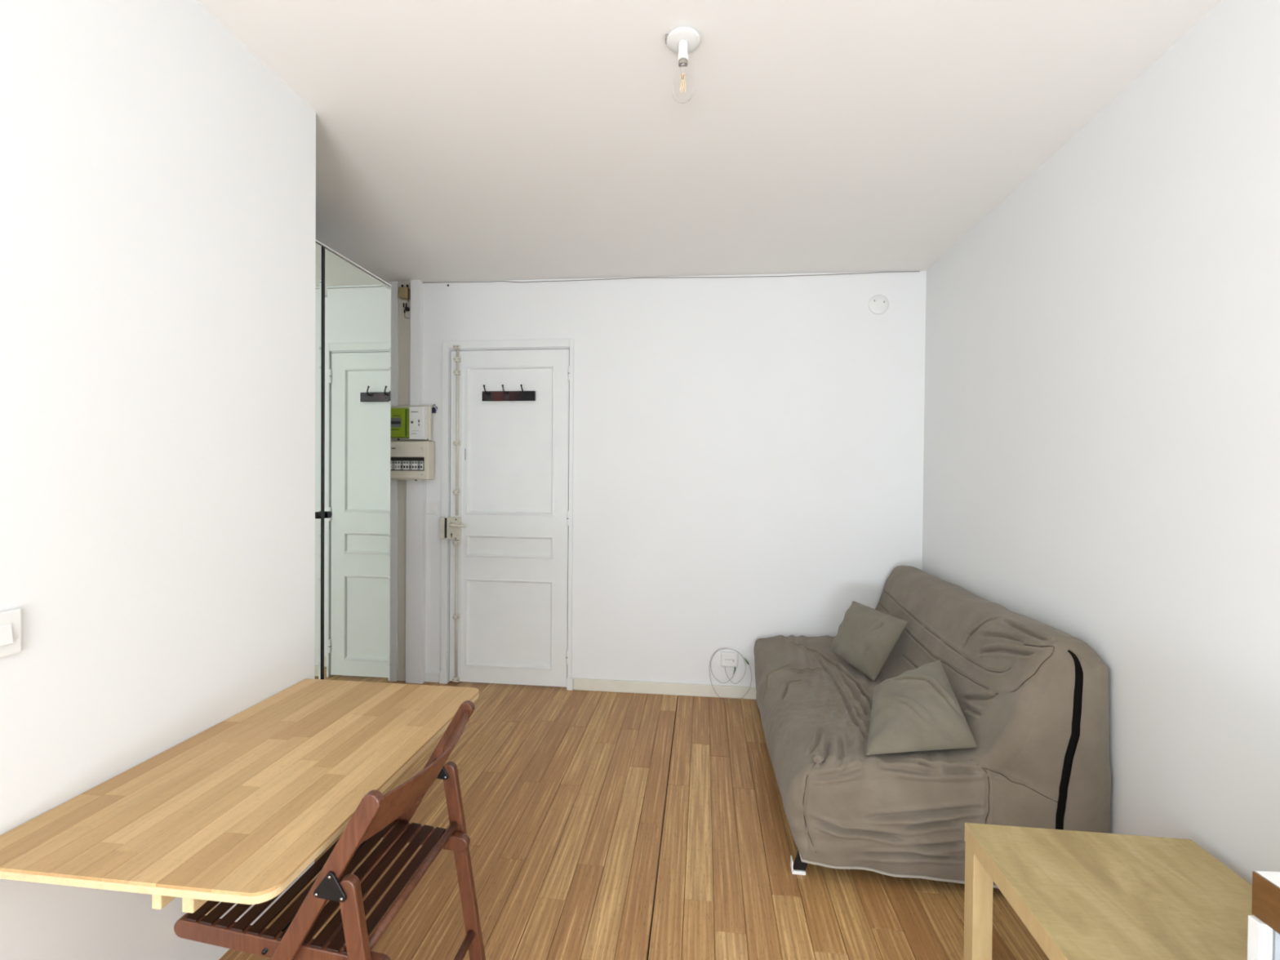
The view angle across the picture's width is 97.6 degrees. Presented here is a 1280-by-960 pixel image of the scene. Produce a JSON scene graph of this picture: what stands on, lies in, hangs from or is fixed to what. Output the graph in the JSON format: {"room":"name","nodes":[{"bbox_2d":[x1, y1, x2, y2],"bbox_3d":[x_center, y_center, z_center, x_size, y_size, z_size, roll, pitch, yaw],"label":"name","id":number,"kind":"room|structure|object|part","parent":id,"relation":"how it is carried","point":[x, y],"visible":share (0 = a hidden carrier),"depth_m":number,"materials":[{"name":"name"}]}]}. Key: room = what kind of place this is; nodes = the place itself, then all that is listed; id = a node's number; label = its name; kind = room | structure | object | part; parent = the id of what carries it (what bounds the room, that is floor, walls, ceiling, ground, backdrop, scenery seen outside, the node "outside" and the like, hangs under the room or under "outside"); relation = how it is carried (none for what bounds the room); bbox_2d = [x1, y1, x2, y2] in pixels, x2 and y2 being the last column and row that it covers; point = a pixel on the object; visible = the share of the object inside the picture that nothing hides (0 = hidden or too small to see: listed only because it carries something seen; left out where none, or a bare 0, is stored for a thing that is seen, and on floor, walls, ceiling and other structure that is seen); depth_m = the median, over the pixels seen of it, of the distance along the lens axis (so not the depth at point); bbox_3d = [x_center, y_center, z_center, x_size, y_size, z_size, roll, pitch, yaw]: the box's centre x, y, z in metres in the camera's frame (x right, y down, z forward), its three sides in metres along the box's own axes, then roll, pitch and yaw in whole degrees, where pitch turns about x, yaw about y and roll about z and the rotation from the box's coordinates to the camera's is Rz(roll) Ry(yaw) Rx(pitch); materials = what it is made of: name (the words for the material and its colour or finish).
{"room":"studio apartment","nodes":[
{"label":"studio apartment","id":0,"kind":"room"},
{"bbox_2d":[0,0,315,959],"bbox_3d":[-1.485,0.070,-0.706,0.100,2.651,5.362,1,1,6],"label":"wall","id":1,"kind":"structure","parent":0,"point":[157,178],"depth_m":1.34,"materials":[{"name":"white paint"}]},
{"bbox_2d":[0,608,22,657],"bbox_3d":[-1.227,0.298,1.064,0.018,0.088,0.088,1,1,6],"label":"light switch","id":2,"kind":"object","parent":1,"relation":"attached to","point":[11,621],"visible":1,"depth_m":1.09,"materials":[{"name":"white plastic"}]},
{"bbox_2d":[0,678,478,915],"bbox_3d":[-0.884,0.933,1.424,0.628,0.496,0.916,1,1,6],"label":"table","id":3,"kind":"object","parent":1,"relation":"attached to","point":[237,810],"visible":0.96,"depth_m":1.20,"materials":[{"name":"brown wood"}]},
{"bbox_2d":[218,680,1049,959],"bbox_3d":[-0.441,1.415,0.089,3.670,0.080,7.150,1,1,6],"label":"floor","id":4,"kind":"structure","parent":0,"point":[601,825],"depth_m":2.01,"materials":[{"name":"brown wood"}]},
{"bbox_2d":[173,700,485,959],"bbox_3d":[-0.673,0.971,1.286,0.509,0.776,0.450,1,1,6],"label":"folding chair","id":5,"kind":"object","parent":4,"relation":"on","point":[378,815],"visible":0.89,"depth_m":1.15,"materials":[{"name":"brown wood"}]},
{"bbox_3d":[-0.710,0.922,1.108,0.454,0.079,0.022,1,1,6],"label":"seat rail","id":6,"kind":"part","parent":5,"relation":"part of","materials":[{"name":"brown paint"}]},
{"bbox_3d":[-0.719,0.973,1.083,0.464,0.776,0.019,1,1,6],"label":"leg","id":7,"kind":"part","parent":5,"relation":"part of","materials":[{"name":"brown paint"}]},
{"bbox_3d":[-0.582,0.763,1.052,0.065,0.054,0.005,1,1,6],"label":"hinge plate","id":8,"kind":"part","parent":5,"relation":"part of","materials":[{"name":"black metal"}]},
{"bbox_3d":[-0.827,1.199,1.310,0.021,0.021,0.404,1,1,6],"label":"rod","id":9,"kind":"part","parent":5,"relation":"part of","materials":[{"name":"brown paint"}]},
{"bbox_3d":[-0.508,1.057,1.060,0.128,0.609,0.019,1,1,6],"label":"leg","id":10,"kind":"part","parent":5,"relation":"part of","materials":[{"name":"brown paint"}]},
{"bbox_3d":[-0.510,0.907,1.271,0.019,0.019,0.404,1,1,6],"label":"stop rod","id":11,"kind":"part","parent":5,"relation":"part of","materials":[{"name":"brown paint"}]},
{"bbox_3d":[-0.482,0.656,1.265,0.113,0.103,0.401,1,1,6],"label":"backrest","id":12,"kind":"part","parent":5,"relation":"part of","materials":[{"name":"brown paint"}]},
{"bbox_3d":[-0.671,0.969,1.503,0.464,0.776,0.019,1,1,6],"label":"leg","id":13,"kind":"part","parent":5,"relation":"part of","materials":[{"name":"brown paint"}]},
{"bbox_3d":[-0.668,0.918,1.475,0.454,0.079,0.022,1,1,6],"label":"seat rail","id":14,"kind":"part","parent":5,"relation":"part of","materials":[{"name":"brown paint"}]},
{"bbox_3d":[-0.535,0.759,1.473,0.065,0.054,0.005,1,1,6],"label":"hinge plate","id":15,"kind":"part","parent":5,"relation":"part of","materials":[{"name":"black metal"}]},
{"bbox_3d":[-0.465,1.192,1.269,0.021,0.021,0.404,1,1,6],"label":"rod","id":16,"kind":"part","parent":5,"relation":"part of","materials":[{"name":"brown paint"}]},
{"bbox_3d":[-0.460,1.053,1.480,0.128,0.609,0.019,1,1,6],"label":"leg","id":17,"kind":"part","parent":5,"relation":"part of","materials":[{"name":"brown paint"}]},
{"bbox_2d":[315,240,391,683],"bbox_3d":[-1.636,0.149,2.530,0.514,2.380,1.027,1,1,6],"label":"mirror","id":18,"kind":"object","parent":4,"relation":"on","point":[353,304],"visible":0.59,"depth_m":2.67,"materials":[{"name":"mirror"}]},
{"bbox_3d":[-1.430,0.155,2.230,0.004,2.352,0.472,1,1,6],"label":"mirror pane","id":19,"kind":"part","parent":18,"relation":"part of","materials":[{"name":"clear glass"}]},
{"bbox_3d":[-1.394,0.155,2.449,0.015,0.030,0.029,1,1,6],"label":"door pull","id":20,"kind":"part","parent":18,"relation":"part of","materials":[{"name":"black metal"}]},
{"bbox_3d":[-1.389,0.154,2.495,0.015,0.030,0.029,1,1,6],"label":"door pull","id":21,"kind":"part","parent":18,"relation":"part of","materials":[{"name":"black metal"}]},
{"bbox_3d":[-1.635,-1.037,2.519,0.496,0.008,1.027,1,1,6],"label":"panel","id":22,"kind":"part","parent":18,"relation":"part of","materials":[{"name":"white plastic"}]},
{"bbox_2d":[754,565,1111,888],"bbox_3d":[1.071,0.930,2.585,1.001,0.862,1.592,1,1,6],"label":"sofa","id":23,"kind":"object","parent":4,"relation":"on","point":[1032,695],"visible":0.85,"depth_m":1.87,"materials":[{"name":"beige fabric"}]},
{"bbox_3d":[0.573,1.286,1.948,0.079,0.156,0.022,1,1,6],"label":"leg","id":24,"kind":"part","parent":23,"relation":"part of","materials":[{"name":"black metal"}]},
{"bbox_2d":[830,600,907,680],"bbox_3d":[1.103,0.787,2.806,0.268,0.277,0.367,0,1,-31],"label":"cushion","id":25,"kind":"object","parent":23,"relation":"on","point":[865,637],"visible":1,"depth_m":2.75,"materials":[{"name":"grey fabric"}]},
{"bbox_2d":[865,659,978,755],"bbox_3d":[0.988,0.831,2.083,0.388,0.224,0.407,1,1,6],"label":"cushion","id":26,"kind":"object","parent":23,"relation":"on","point":[917,709],"visible":1,"depth_m":2.01,"materials":[{"name":"grey fabric"}]},
{"bbox_2d":[963,822,1253,959],"bbox_3d":[1.114,1.151,1.205,0.551,0.450,0.552,1,1,6],"label":"coffee table","id":27,"kind":"object","parent":4,"relation":"on","point":[1080,895],"visible":1,"depth_m":1.28,"materials":[{"name":"brown wood"}]},
{"bbox_3d":[0.894,1.172,1.481,0.049,0.400,0.049,1,1,6],"label":"leg","id":28,"kind":"part","parent":27,"relation":"part of","materials":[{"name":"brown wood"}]},
{"bbox_2d":[1247,871,1279,959],"bbox_3d":[1.127,1.007,0.649,0.477,0.750,0.500,1,1,2],"label":"base cabinet","id":29,"kind":"object","parent":4,"relation":"on","point":[1264,926],"visible":1,"depth_m":0.88,"materials":[{"name":"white wood"}]},
{"bbox_3d":[0.983,1.039,0.893,0.020,0.680,0.020,1,1,2],"label":"corner post","id":30,"kind":"part","parent":29,"relation":"part of","materials":[{"name":"white plastic"}]},
{"bbox_2d":[1255,871,1279,888],"bbox_3d":[1.173,0.634,0.643,0.423,0.002,0.524,1,1,6],"label":"countertop","id":31,"kind":"structure","parent":29,"relation":"on","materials":[{"name":"white plastic"}]},
{"bbox_3d":[1.174,1.030,0.883,0.361,0.660,0.008,1,1,2],"label":"panel","id":32,"kind":"part","parent":29,"relation":"part of","materials":[{"name":"white plastic"}]},
{"bbox_3d":[0.987,1.031,0.648,0.007,0.660,0.467,1,1,2],"label":"panel","id":33,"kind":"part","parent":29,"relation":"part of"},
{"bbox_2d":[422,271,926,697],"bbox_3d":[-0.033,0.031,3.577,3.670,2.660,0.100,1,1,6],"label":"wall","id":34,"kind":"structure","parent":0,"point":[748,452],"depth_m":3.47,"materials":[{"name":"white paint"}]},
{"bbox_2d":[386,280,399,681],"bbox_3d":[-1.678,0.007,3.697,0.170,2.637,0.030,1,1,6],"label":"trim","id":35,"kind":"structure","parent":34,"relation":"attached to","point":[395,285],"depth_m":3.68,"materials":[{"name":"white paint"}]},
{"bbox_2d":[397,668,405,680],"bbox_3d":[-1.568,1.287,3.697,0.070,0.080,0.008,1,1,6],"label":"baseboard","id":36,"kind":"structure","parent":34,"relation":"attached to","point":[401,672],"depth_m":3.69,"materials":[{"name":"beige paint"}]},
{"bbox_2d":[397,479,406,669],"bbox_3d":[-1.560,0.527,3.699,0.072,1.600,0.012,1,1,6],"label":"trim","id":37,"kind":"structure","parent":34,"relation":"attached to","point":[402,482],"depth_m":3.69,"materials":[{"name":"beige paint"}]},
{"bbox_2d":[398,281,410,405],"bbox_3d":[-1.537,-0.791,3.683,0.096,1.036,0.012,1,1,6],"label":"trim","id":38,"kind":"structure","parent":34,"relation":"attached to","point":[404,323],"depth_m":3.68,"materials":[{"name":"beige paint"}]},
{"bbox_2d":[398,284,410,302],"bbox_3d":[-1.532,-1.216,3.646,0.060,0.115,0.050,1,1,6],"label":"junction box","id":39,"kind":"object","parent":34,"relation":"attached to","point":[404,293],"visible":1,"depth_m":3.62,"materials":[{"name":"beige plastic"}]},
{"bbox_3d":[-1.536,-1.215,3.624,0.052,0.064,0.004,1,1,6],"label":"box lid","id":40,"kind":"part","parent":39,"relation":"part of","materials":[{"name":"beige plastic"}]},
{"bbox_2d":[403,302,409,318],"bbox_3d":[-1.527,-1.103,3.656,0.046,0.102,0.032,1,1,6],"label":"connector","id":41,"kind":"object","parent":34,"relation":"attached to","point":[405,308],"visible":1,"depth_m":3.65,"materials":[{"name":"grey plastic"}]},
{"bbox_2d":[390,405,431,440],"bbox_3d":[-1.493,-0.367,3.594,0.283,0.227,0.094,1,1,6],"label":"board","id":42,"kind":"object","parent":34,"relation":"attached to","point":[408,423],"visible":0.78,"depth_m":3.56,"materials":[{"name":"beige plastic"}]},
{"bbox_2d":[408,406,427,439],"bbox_3d":[-1.417,-0.362,3.578,0.098,0.208,0.066,1,1,6],"label":"circuit breaker","id":43,"kind":"object","parent":42,"relation":"attached to","point":[418,415],"depth_m":3.55,"materials":[{"name":"white plastic"}]},
{"bbox_2d":[390,440,434,480],"bbox_3d":[-1.491,-0.121,3.587,0.313,0.252,0.112,1,1,6],"label":"box","id":44,"kind":"object","parent":34,"relation":"attached to","point":[409,460],"visible":0.77,"depth_m":3.54,"materials":[{"name":"beige plastic"}]},
{"bbox_2d":[405,479,426,684],"bbox_3d":[-1.469,0.528,3.672,0.115,1.600,0.044,1,1,6],"label":"trim","id":45,"kind":"structure","parent":34,"relation":"attached to","point":[415,508],"depth_m":3.65,"materials":[{"name":"white paint"}]},
{"bbox_2d":[409,280,422,405],"bbox_3d":[-1.460,-0.790,3.657,0.063,1.035,0.044,1,1,6],"label":"trim","id":46,"kind":"structure","parent":34,"relation":"attached to","point":[416,286],"depth_m":3.63,"materials":[{"name":"white paint"}]},
{"bbox_2d":[424,671,439,682],"bbox_3d":[-1.363,1.296,3.683,0.107,0.066,0.014,1,1,6],"label":"baseboard","id":47,"kind":"structure","parent":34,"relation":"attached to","point":[430,677],"depth_m":3.68,"materials":[{"name":"white wood"}]},
{"bbox_2d":[426,502,437,514],"bbox_3d":[-1.368,0.184,3.673,0.076,0.078,0.012,1,1,6],"label":"light switch","id":48,"kind":"object","parent":34,"relation":"attached to","point":[431,507],"visible":1,"depth_m":3.67,"materials":[{"name":"white plastic"}]},
{"bbox_2d":[431,404,437,413],"bbox_3d":[-1.342,-0.468,3.659,0.039,0.062,0.022,1,1,6],"label":"fob","id":49,"kind":"object","parent":34,"relation":"hanging from","point":[433,409],"visible":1,"depth_m":3.65,"materials":[{"name":"plastic"}]},
{"bbox_3d":[-1.549,0.017,3.749,0.618,2.658,0.100,1,1,6],"label":"wall panel","id":50,"kind":"part","parent":34,"relation":"part of","materials":[{"name":"white paint"}]},
{"bbox_2d":[439,345,569,687],"bbox_3d":[-0.874,0.228,3.598,0.854,2.188,0.115,1,1,6],"label":"door","id":51,"kind":"structure","parent":34,"relation":"in","point":[506,529],"depth_m":3.62,"materials":[{"name":"beige paint"}]},
{"bbox_3d":[-1.218,0.357,3.624,0.026,0.050,0.006,1,1,6],"label":"key plate","id":52,"kind":"part","parent":51,"relation":"part of","materials":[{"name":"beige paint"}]},
{"bbox_3d":[-1.197,0.855,3.651,0.017,0.890,0.017,1,1,6],"label":"bolt rod","id":53,"kind":"part","parent":51,"relation":"part of","materials":[{"name":"beige paint"}]},
{"bbox_3d":[-1.187,-0.307,3.638,0.017,1.075,0.017,1,1,6],"label":"bolt rod","id":54,"kind":"part","parent":51,"relation":"part of","materials":[{"name":"beige paint"}]},
{"bbox_3d":[-1.170,0.292,3.592,0.114,0.023,0.035,1,1,6],"label":"lever","id":55,"kind":"part","parent":51,"relation":"part of","materials":[{"name":"beige paint"}]},
{"bbox_2d":[481,384,535,401],"bbox_3d":[-0.846,-0.558,3.580,0.352,0.099,0.056,1,1,6],"label":"coat rack","id":56,"kind":"object","parent":51,"relation":"attached to","point":[503,395],"visible":1,"depth_m":3.59,"materials":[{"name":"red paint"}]},
{"bbox_3d":[-0.848,0.931,3.627,0.588,0.574,0.017,1,1,6],"label":"panel","id":57,"kind":"part","parent":51,"relation":"part of","materials":[{"name":"white wood"}]},
{"bbox_3d":[-0.844,0.431,3.621,0.588,0.146,0.017,1,1,6],"label":"panel","id":58,"kind":"part","parent":51,"relation":"part of","materials":[{"name":"white wood"}]},
{"bbox_3d":[-0.838,-0.254,3.614,0.588,0.960,0.017,1,1,6],"label":"panel","id":59,"kind":"part","parent":51,"relation":"part of","materials":[{"name":"white wood"}]},
{"bbox_2d":[439,338,573,690],"bbox_3d":[-0.854,0.217,3.654,0.889,2.232,0.116,1,1,6],"label":"trim","id":60,"kind":"structure","parent":34,"relation":"attached to","point":[553,343],"depth_m":3.63,"materials":[{"name":"white wood"}]},
{"bbox_3d":[-1.275,0.214,3.660,0.043,2.232,0.018,1,1,6],"label":"door casing","id":61,"kind":"part","parent":60,"relation":"part of","materials":[{"name":"white wood"}]},
{"bbox_3d":[-0.844,-0.873,3.600,0.804,0.050,0.018,1,1,6],"label":"door casing","id":62,"kind":"part","parent":60,"relation":"part of","materials":[{"name":"white wood"}]},
{"bbox_3d":[-0.442,0.222,3.566,0.024,2.232,0.018,1,1,6],"label":"door casing","id":63,"kind":"part","parent":60,"relation":"part of","materials":[{"name":"white wood"}]},
{"bbox_3d":[-0.835,-1.075,3.657,0.802,0.464,0.100,1,1,6],"label":"wall panel","id":64,"kind":"part","parent":34,"relation":"part of","materials":[{"name":"white paint"}]},
{"bbox_2d":[573,677,756,699],"bbox_3d":[0.624,1.311,3.457,2.110,0.073,0.016,1,1,6],"label":"baseboard","id":65,"kind":"structure","parent":34,"relation":"attached to","point":[583,684],"depth_m":3.50,"materials":[{"name":"beige wood"}]},
{"bbox_2d":[422,271,919,283],"bbox_3d":[0.046,-1.262,3.497,3.240,0.034,0.008,1,1,6],"label":"cable","id":66,"kind":"object","parent":34,"relation":"attached to","point":[905,271],"visible":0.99,"depth_m":3.47,"materials":[{"name":"white plastic"}]},
{"bbox_2d":[720,651,737,666],"bbox_3d":[0.551,1.107,3.457,0.102,0.086,0.028,1,1,6],"label":"socket","id":67,"kind":"object","parent":34,"relation":"attached to","point":[728,659],"visible":1,"depth_m":3.44,"materials":[{"name":"white plastic"}]},
{"bbox_2d":[709,648,751,700],"bbox_3d":[0.555,1.189,3.439,0.258,0.313,0.048,1,1,6],"label":"cable","id":68,"kind":"object","parent":67,"relation":"attached to","point":[747,662],"visible":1,"depth_m":3.44,"materials":[{"name":"white plastic"}]},
{"bbox_2d":[868,294,888,314],"bbox_3d":[1.427,-1.049,3.345,0.117,0.117,0.010,1,1,6],"label":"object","id":69,"kind":"object","parent":34,"relation":"attached to","point":[877,304],"visible":1,"depth_m":3.34,"materials":[{"name":"white plastic"}]},
{"bbox_2d":[195,0,1222,282],"bbox_3d":[-0.419,-1.277,0.060,3.670,0.111,7.150,1,1,6],"label":"ceiling","id":70,"kind":"structure","parent":0,"point":[457,140],"depth_m":1.93,"materials":[{"name":"paint"}]},
{"bbox_2d":[665,26,700,102],"bbox_3d":[0.119,-1.154,1.570,0.097,0.182,0.094,1,1,6],"label":"lamp","id":71,"kind":"object","parent":70,"relation":"attached to","point":[682,41],"visible":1,"depth_m":1.56,"materials":[{"name":"glass"}]},
{"bbox_3d":[0.120,-1.113,1.571,0.060,0.100,0.060,1,1,6],"label":"glass bulb","id":72,"kind":"part","parent":71,"relation":"part of","materials":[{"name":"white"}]},
{"bbox_2d":[922,0,1279,884],"bbox_3d":[1.338,0.099,-0.176,0.100,2.628,7.050,1,1,6],"label":"wall","id":73,"kind":"structure","parent":0,"point":[1101,460],"depth_m":1.65,"materials":[{"name":"white paint"}]}
]}

